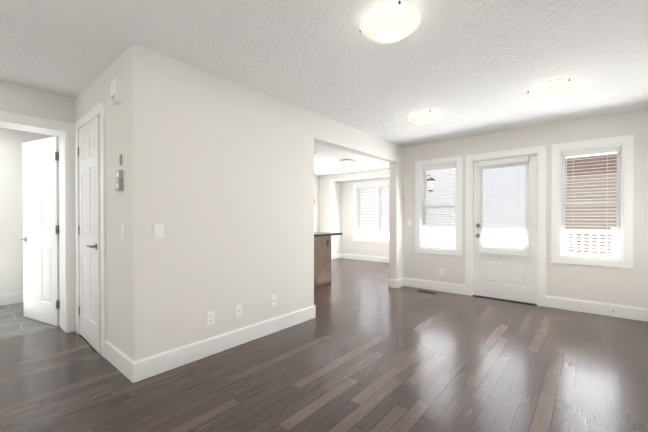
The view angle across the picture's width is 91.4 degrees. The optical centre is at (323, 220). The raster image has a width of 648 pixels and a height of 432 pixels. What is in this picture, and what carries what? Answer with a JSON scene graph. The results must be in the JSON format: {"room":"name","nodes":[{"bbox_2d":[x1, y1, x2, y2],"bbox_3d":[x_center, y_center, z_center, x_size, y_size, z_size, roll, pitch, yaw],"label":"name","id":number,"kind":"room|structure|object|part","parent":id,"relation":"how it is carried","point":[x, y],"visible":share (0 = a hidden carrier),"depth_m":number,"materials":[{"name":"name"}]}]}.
{"room":"empty living room","nodes":[
{"label":"empty living room","id":0,"kind":"room"},
{"bbox_2d":[0,302,59,338],"bbox_3d":[-4.414,1.213,3.138,1.905,0.100,3.700,0,0,40],"label":"floor","id":1,"kind":"structure","parent":0,"point":[14,321],"depth_m":3.58,"materials":[{"name":"tile"}]},
{"bbox_2d":[0,81,74,123],"bbox_3d":[-3.473,-0.058,2.559,0.300,2.450,3.640,0,0,40],"label":"wall","id":2,"kind":"structure","parent":0,"point":[14,98],"depth_m":3.10,"materials":[{"name":"white paint"}]},
{"bbox_2d":[20,136,59,325],"bbox_3d":[-3.240,0.113,3.630,0.793,2.075,0.135,0,0,26],"label":"hall door","id":3,"kind":"structure","parent":2,"relation":"in","point":[40,239],"depth_m":3.60,"materials":[{"name":"white wood"}]},
{"bbox_2d":[75,51,127,355],"bbox_3d":[-2.005,-0.060,2.912,1.490,2.450,0.140,0,0,40],"label":"wall","id":4,"kind":"structure","parent":0,"point":[95,92],"depth_m":2.56,"materials":[{"name":"white paint"}]},
{"bbox_2d":[78,115,100,353],"bbox_3d":[-2.220,0.117,3.006,0.740,2.075,0.135,0,1,42],"label":"closet door","id":5,"kind":"structure","parent":4,"relation":"in","point":[89,309],"depth_m":2.95,"materials":[{"name":"white"}]},
{"bbox_3d":[-2.029,0.225,2.836,0.142,0.054,0.135,0,1,42],"label":"handle","id":6,"kind":"part","parent":5,"relation":"part of","materials":[{"name":"grey metal"}]},
{"bbox_2d":[110,78,122,105],"bbox_3d":[-1.603,-0.992,2.444,0.130,0.170,0.046,0,0,40],"label":"door chime","id":7,"kind":"object","parent":4,"relation":"attached to","point":[116,84],"visible":1,"depth_m":2.41,"materials":[{"name":"white plastic"}]},
{"bbox_2d":[116,154,123,190],"bbox_3d":[-1.575,-0.372,2.435,0.080,0.280,0.032,0,0,40],"label":"thermostat","id":8,"kind":"object","parent":4,"relation":"attached to","point":[119,183],"visible":1,"depth_m":2.42,"materials":[{"name":"grey plastic"}]},
{"bbox_2d":[121,223,124,238],"bbox_3d":[-1.538,0.078,2.420,0.045,0.115,0.011,0,0,40],"label":"light switch","id":9,"kind":"object","parent":4,"relation":"attached to","point":[123,231],"visible":1,"depth_m":2.41,"materials":[{"name":"white plastic"}]},
{"bbox_2d":[0,127,318,293],"bbox_3d":[-2.947,-0.082,6.209,0.180,2.450,9.900,0,0,40],"label":"wall","id":10,"kind":"structure","parent":0,"point":[11,210],"depth_m":4.41,"materials":[{"name":"white paint"}]},
{"bbox_2d":[126,43,403,360],"bbox_3d":[-0.037,-0.067,3.983,0.140,2.450,4.315,0,0,40],"label":"wall","id":11,"kind":"structure","parent":0,"point":[220,178],"depth_m":2.79,"materials":[{"name":"white paint"}]},
{"bbox_2d":[154,223,163,238],"bbox_3d":[-1.260,0.078,2.414,0.011,0.115,0.070,0,0,40],"label":"dimmer switch","id":12,"kind":"object","parent":11,"relation":"attached to","point":[158,231],"visible":1,"depth_m":2.41,"materials":[{"name":"white plastic"}]},
{"bbox_2d":[207,311,214,325],"bbox_3d":[-0.982,0.846,2.751,0.010,0.115,0.070,0,0,40],"label":"outlet","id":13,"kind":"object","parent":11,"relation":"attached to","point":[210,317],"visible":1,"depth_m":2.75,"materials":[{"name":"white plastic"}]},
{"bbox_2d":[235,304,241,317],"bbox_3d":[-0.802,0.844,2.966,0.009,0.115,0.070,0,0,40],"label":"outlet","id":14,"kind":"object","parent":11,"relation":"attached to","point":[238,310],"visible":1,"depth_m":2.96,"materials":[{"name":"white plastic"}]},
{"bbox_2d":[271,295,275,306],"bbox_3d":[-0.523,0.832,3.297,0.009,0.115,0.070,0,0,40],"label":"outlet","id":15,"kind":"object","parent":11,"relation":"attached to","point":[273,300],"visible":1,"depth_m":3.29,"materials":[{"name":"white plastic"}]},
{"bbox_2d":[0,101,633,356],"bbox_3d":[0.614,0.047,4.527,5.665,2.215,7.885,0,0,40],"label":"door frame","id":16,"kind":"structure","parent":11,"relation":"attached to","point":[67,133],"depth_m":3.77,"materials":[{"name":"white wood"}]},
{"bbox_2d":[0,253,647,382],"bbox_3d":[-0.358,1.082,3.905,6.760,0.152,9.700,0,0,40],"label":"baseboard","id":17,"kind":"structure","parent":11,"relation":"attached to","point":[131,370],"depth_m":3.26,"materials":[{"name":"white"}]},
{"bbox_2d":[0,258,647,431],"bbox_3d":[-0.350,1.208,3.899,7.140,0.100,10.100,0,0,40],"label":"floor","id":18,"kind":"structure","parent":0,"point":[367,349],"depth_m":2.38,"materials":[{"name":"brown wood"}]},
{"bbox_2d":[314,236,330,286],"bbox_3d":[-0.938,0.711,5.378,1.030,0.876,2.110,0,0,40],"label":"kitchen island","id":19,"kind":"object","parent":18,"relation":"on","point":[322,263],"depth_m":5.66,"materials":[{"name":"brown wood"}]},
{"bbox_2d":[314,232,341,235],"bbox_3d":[-0.852,0.252,5.479,1.090,0.040,2.440,0,0,40],"label":"island countertop","id":20,"kind":"structure","parent":19,"relation":"on","point":[315,233],"depth_m":5.78,"materials":[{"name":"stone"}]},
{"bbox_2d":[418,290,437,293],"bbox_3d":[1.668,1.147,5.114,0.300,0.007,0.100,0,0,40],"label":"floor vent","id":21,"kind":"object","parent":18,"relation":"in","point":[427,291],"visible":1,"depth_m":5.12,"materials":[{"name":"grey metal"}]},
{"bbox_2d":[0,0,647,181],"bbox_3d":[-0.350,-1.282,3.883,7.140,0.320,10.100,0,0,40],"label":"ceiling","id":22,"kind":"structure","parent":0,"point":[466,68],"depth_m":2.44,"materials":[{"name":"white paint"}]},
{"bbox_2d":[339,159,354,169],"bbox_3d":[0.501,-1.219,6.866,0.364,0.185,0.364,0,0,40],"label":"ceiling light","id":23,"kind":"object","parent":22,"relation":"attached to","point":[345,163],"visible":1,"depth_m":6.75,"materials":[{"name":"white glass"}]},
{"bbox_2d":[359,0,420,43],"bbox_3d":[0.414,-1.217,1.999,0.384,0.124,0.384,0,0,40],"label":"ceiling light","id":24,"kind":"object","parent":22,"relation":"attached to","point":[390,22],"visible":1,"depth_m":1.91,"materials":[{"name":"white glass"}]},
{"bbox_2d":[407,110,439,124],"bbox_3d":[1.202,-1.228,3.820,0.384,0.124,0.384,0,0,40],"label":"ceiling light","id":25,"kind":"object","parent":22,"relation":"attached to","point":[423,117],"visible":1,"depth_m":3.71,"materials":[{"name":"white glass"}]},
{"bbox_2d":[527,78,577,99],"bbox_3d":[2.166,-1.223,3.008,0.384,0.124,0.384,0,0,40],"label":"ceiling light","id":26,"kind":"object","parent":22,"relation":"attached to","point":[553,89],"visible":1,"depth_m":2.91,"materials":[{"name":"white glass"}]},
{"bbox_2d":[335,182,340,253],"bbox_3d":[0.330,-0.103,9.463,0.200,2.450,0.300,0,0,40],"label":"wall","id":27,"kind":"structure","parent":0,"point":[337,216],"depth_m":9.40,"materials":[{"name":"white paint"}]},
{"bbox_2d":[319,168,388,253],"bbox_3d":[1.262,-0.096,8.351,3.500,2.450,0.200,0,0,40],"label":"wall","id":28,"kind":"structure","parent":0,"point":[326,203],"depth_m":9.19,"materials":[{"name":"white paint"}]},
{"bbox_2d":[341,178,388,256],"bbox_3d":[1.561,-0.099,8.752,3.000,2.450,0.200,0,0,40],"label":"wall","id":29,"kind":"structure","parent":0,"point":[349,245],"depth_m":9.27,"materials":[{"name":"white paint"}]},
{"bbox_2d":[359,188,375,235],"bbox_3d":[1.267,-0.251,9.038,0.640,1.470,0.040,0,0,40],"label":"window","id":30,"kind":"structure","parent":29,"relation":"in","point":[365,211],"depth_m":9.10,"materials":[{"name":"white glass"}]},
{"bbox_2d":[357,185,375,237],"bbox_3d":[1.212,-0.252,8.971,0.634,1.462,0.075,0,0,40],"label":"window blind","id":31,"kind":"object","parent":30,"relation":"attached to","point":[361,203],"visible":0.85,"depth_m":8.98,"materials":[{"name":"white plastic"}]},
{"bbox_2d":[380,188,388,236],"bbox_3d":[1.818,-0.247,8.575,0.640,1.470,0.040,0,0,40],"label":"window","id":32,"kind":"structure","parent":29,"relation":"in","point":[381,190],"depth_m":8.74,"materials":[{"name":"white"}]},
{"bbox_2d":[378,184,388,238],"bbox_3d":[1.761,-0.249,8.508,0.634,1.462,0.075,0,0,40],"label":"window blind","id":33,"kind":"object","parent":32,"relation":"attached to","point":[383,213],"visible":0.44,"depth_m":8.62,"materials":[{"name":"white plastic"}]},
{"bbox_2d":[404,109,647,307],"bbox_3d":[2.687,-0.072,4.640,3.460,2.450,0.200,0,0,40],"label":"wall","id":34,"kind":"structure","parent":0,"point":[619,286],"depth_m":4.14,"materials":[{"name":"white paint"}]},
{"bbox_2d":[424,168,455,246],"bbox_3d":[1.953,-0.236,5.297,0.560,1.360,0.040,0,0,40],"label":"window","id":35,"kind":"structure","parent":34,"relation":"in","point":[425,217],"depth_m":5.39,"materials":[{"name":"white"}]},
{"bbox_2d":[422,163,455,247],"bbox_3d":[1.893,-0.237,5.226,0.552,1.352,0.075,0,0,40],"label":"window blind","id":36,"kind":"object","parent":35,"relation":"attached to","point":[438,167],"visible":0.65,"depth_m":5.22,"materials":[{"name":"white plastic"}]},
{"bbox_2d":[439,268,443,275],"bbox_3d":[1.916,0.835,5.159,0.070,0.115,0.010,0,0,40],"label":"outlet","id":37,"kind":"object","parent":34,"relation":"attached to","point":[441,272],"visible":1,"depth_m":5.16,"materials":[{"name":"white plastic"}]},
{"bbox_2d":[473,155,536,303],"bbox_3d":[2.630,0.117,4.619,0.828,2.050,0.213,0,0,40],"label":"entry door","id":38,"kind":"structure","parent":34,"relation":"in","point":[505,235],"depth_m":4.57,"materials":[{"name":"white"}]},
{"bbox_2d":[473,295,536,304],"bbox_3d":[2.659,1.148,4.669,0.820,0.011,0.205,0,0,40],"label":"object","id":39,"kind":"structure","parent":34,"relation":"attached to","point":[505,300],"depth_m":4.57,"materials":[{"name":"grey metal"}]},
{"bbox_2d":[562,152,620,255],"bbox_3d":[3.416,-0.228,4.065,0.575,1.360,0.040,0,0,40],"label":"window","id":40,"kind":"structure","parent":34,"relation":"in","point":[618,182],"depth_m":4.01,"materials":[{"name":"white"}]},
{"bbox_2d":[562,145,620,257],"bbox_3d":[3.356,-0.229,3.994,0.567,1.352,0.075,0,0,40],"label":"window blind","id":41,"kind":"object","parent":40,"relation":"attached to","point":[591,151],"visible":0.98,"depth_m":3.98,"materials":[{"name":"white plastic"}]},
{"bbox_3d":[2.123,-0.084,6.501,0.200,2.450,1.920,0,0,40],"label":"wall","id":42,"kind":"structure","parent":0,"visible":0},
{"bbox_2d":[427,169,451,245],"bbox_3d":[2.270,-0.309,6.507,0.015,3.500,2.120,0,0,40],"label":"siding","id":43,"kind":"object","parent":42,"relation":"attached to","point":[444,171],"depth_m":6.75,"materials":[{"name":"grey"}]},
{"bbox_2d":[427,175,434,190],"bbox_3d":[2.036,-0.721,6.060,0.200,0.350,0.180,0,0,40],"label":"lantern sconce","id":44,"kind":"object","parent":43,"relation":"attached to","point":[432,185],"depth_m":6.01,"materials":[{"name":"black"}]},
{"label":"outside","id":45,"kind":"structure","parent":0,"visible":0},
{"bbox_2d":[362,152,616,253],"bbox_3d":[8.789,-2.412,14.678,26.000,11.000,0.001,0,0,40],"label":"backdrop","id":46,"kind":"structure","parent":45,"point":[580,165],"depth_m":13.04,"materials":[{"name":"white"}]},
{"bbox_3d":[4.344,1.235,5.161,4.905,0.110,2.720,0,0,40],"label":"floor","id":47,"kind":"structure","parent":45,"visible":0},
{"bbox_2d":[565,228,615,253],"bbox_3d":[5.080,0.649,6.120,4.820,1.050,0.100,0,0,40],"label":"railing","id":48,"kind":"object","parent":47,"relation":"on","point":[606,235],"depth_m":6.00,"materials":[{"name":"white"}]}
]}

